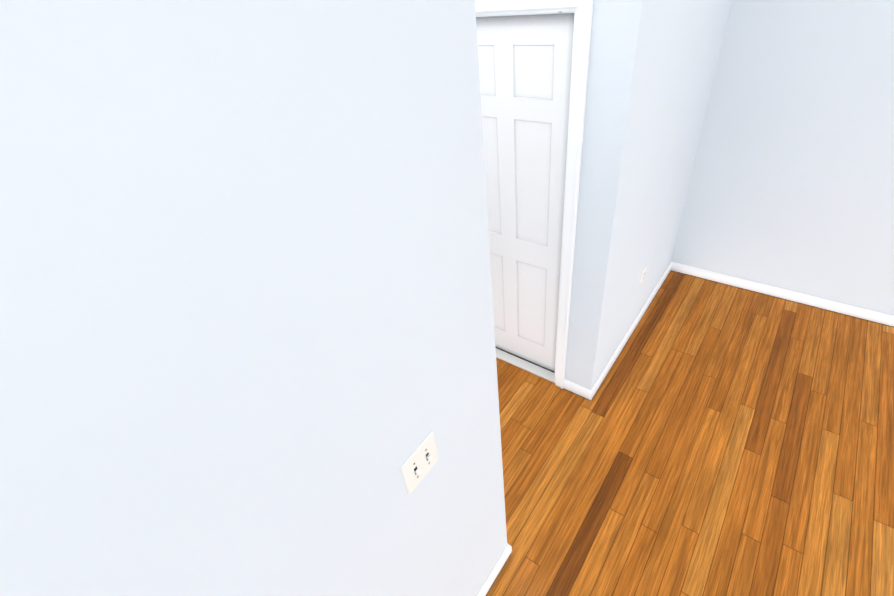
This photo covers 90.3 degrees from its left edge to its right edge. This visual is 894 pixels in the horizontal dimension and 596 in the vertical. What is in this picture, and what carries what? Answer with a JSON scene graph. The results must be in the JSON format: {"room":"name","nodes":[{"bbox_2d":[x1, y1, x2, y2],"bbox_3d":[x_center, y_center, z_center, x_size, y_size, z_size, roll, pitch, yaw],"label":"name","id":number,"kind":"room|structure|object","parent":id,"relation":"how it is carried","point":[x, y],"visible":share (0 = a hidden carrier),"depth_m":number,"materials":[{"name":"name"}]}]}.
{"room":"empty room","nodes":[
{"label":"empty room","id":0,"kind":"room"},
{"bbox_2d":[0,0,506,595],"bbox_3d":[-0.755,0.976,0.536,0.120,2.470,2.850,21,46,32],"label":"wall","id":1,"kind":"structure","parent":0,"point":[246,328],"depth_m":0.59,"materials":[{"name":"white paint"}]},
{"bbox_2d":[400,430,438,494],"bbox_3d":[-0.060,0.419,1.120,0.019,0.124,0.124,21,46,32],"label":"double light switch","id":2,"kind":"object","parent":1,"relation":"attached to","point":[417,465],"visible":1,"depth_m":1.11,"materials":[{"name":"white plastic"}]},
{"bbox_2d":[477,545,510,595],"bbox_3d":[-0.535,1.905,1.262,0.015,0.078,2.730,21,46,32],"label":"baseboard","id":3,"kind":"structure","parent":1,"relation":"attached to","point":[494,574],"depth_m":1.98,"materials":[{"name":"white wood"}]},
{"bbox_2d":[565,0,606,381],"bbox_3d":[-0.274,-0.789,2.735,2.430,2.470,0.120,21,46,32],"label":"wall","id":4,"kind":"structure","parent":0,"point":[596,43],"depth_m":1.93,"materials":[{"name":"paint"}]},
{"bbox_2d":[476,13,574,371],"bbox_3d":[0.337,-0.396,2.463,0.709,2.009,0.109,21,46,32],"label":"door","id":5,"kind":"structure","parent":4,"relation":"in","point":[525,64],"depth_m":2.21,"materials":[{"name":"white paint"}]},
{"bbox_2d":[496,347,554,372],"bbox_3d":[0.462,0.383,3.098,0.707,0.002,0.040,21,46,32],"label":"door sweep","id":6,"kind":"object","parent":5,"relation":"attached to","point":[525,359],"depth_m":3.04,"materials":[{"name":"black rubber"}]},
{"bbox_2d":[496,348,554,382],"bbox_3d":[0.444,0.405,3.083,0.707,0.011,0.119,21,46,32],"label":"door threshold sill","id":7,"kind":"structure","parent":4,"relation":"attached to","point":[526,366],"depth_m":3.00,"materials":[{"name":"white wood"}]},
{"bbox_2d":[475,0,593,388],"bbox_3d":[0.326,-0.414,2.444,0.847,2.102,0.143,21,46,32],"label":"door frame","id":8,"kind":"structure","parent":4,"relation":"attached to","point":[582,44],"depth_m":1.84,"materials":[{"name":"white wood"}]},
{"bbox_2d":[563,379,592,400],"bbox_3d":[0.809,0.568,2.751,0.183,0.078,0.015,21,46,32],"label":"baseboard","id":9,"kind":"structure","parent":4,"relation":"attached to","point":[577,389],"depth_m":2.74,"materials":[{"name":"white wood"}]},
{"bbox_2d":[572,0,732,389],"bbox_3d":[1.177,-0.800,2.488,0.120,2.470,1.590,21,46,32],"label":"wall","id":10,"kind":"structure","parent":0,"point":[660,59],"depth_m":2.18,"materials":[{"name":"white paint"}]},
{"bbox_2d":[591,261,671,398],"bbox_3d":[1.360,0.162,3.179,0.015,0.078,1.590,21,46,32],"label":"baseboard","id":11,"kind":"structure","parent":10,"relation":"attached to","point":[608,367],"depth_m":3.07,"materials":[{"name":"white wood"}]},
{"bbox_2d":[640,265,646,285],"bbox_3d":[1.278,-0.146,2.889,0.008,0.124,0.078,21,46,32],"label":"outlet","id":12,"kind":"object","parent":10,"relation":"attached to","point":[643,275],"visible":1,"depth_m":2.88,"materials":[{"name":"white plastic"}]},
{"bbox_2d":[486,271,893,595],"bbox_3d":[0.562,1.357,1.879,6.200,0.050,5.610,21,46,32],"label":"floor","id":13,"kind":"structure","parent":0,"point":[711,438],"depth_m":2.35,"materials":[{"name":"brown wood"}]},
{"bbox_2d":[671,0,893,314],"bbox_3d":[3.087,-0.727,2.051,3.650,2.470,0.120,21,46,32],"label":"wall","id":14,"kind":"structure","parent":0,"point":[791,186],"depth_m":2.74,"materials":[{"name":"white paint"}]},
{"bbox_2d":[671,262,893,326],"bbox_3d":[3.177,0.251,2.738,3.410,0.078,0.015,21,46,32],"label":"baseboard","id":15,"kind":"structure","parent":14,"relation":"attached to","point":[834,306],"depth_m":3.21,"materials":[{"name":"white wood"}]}
]}

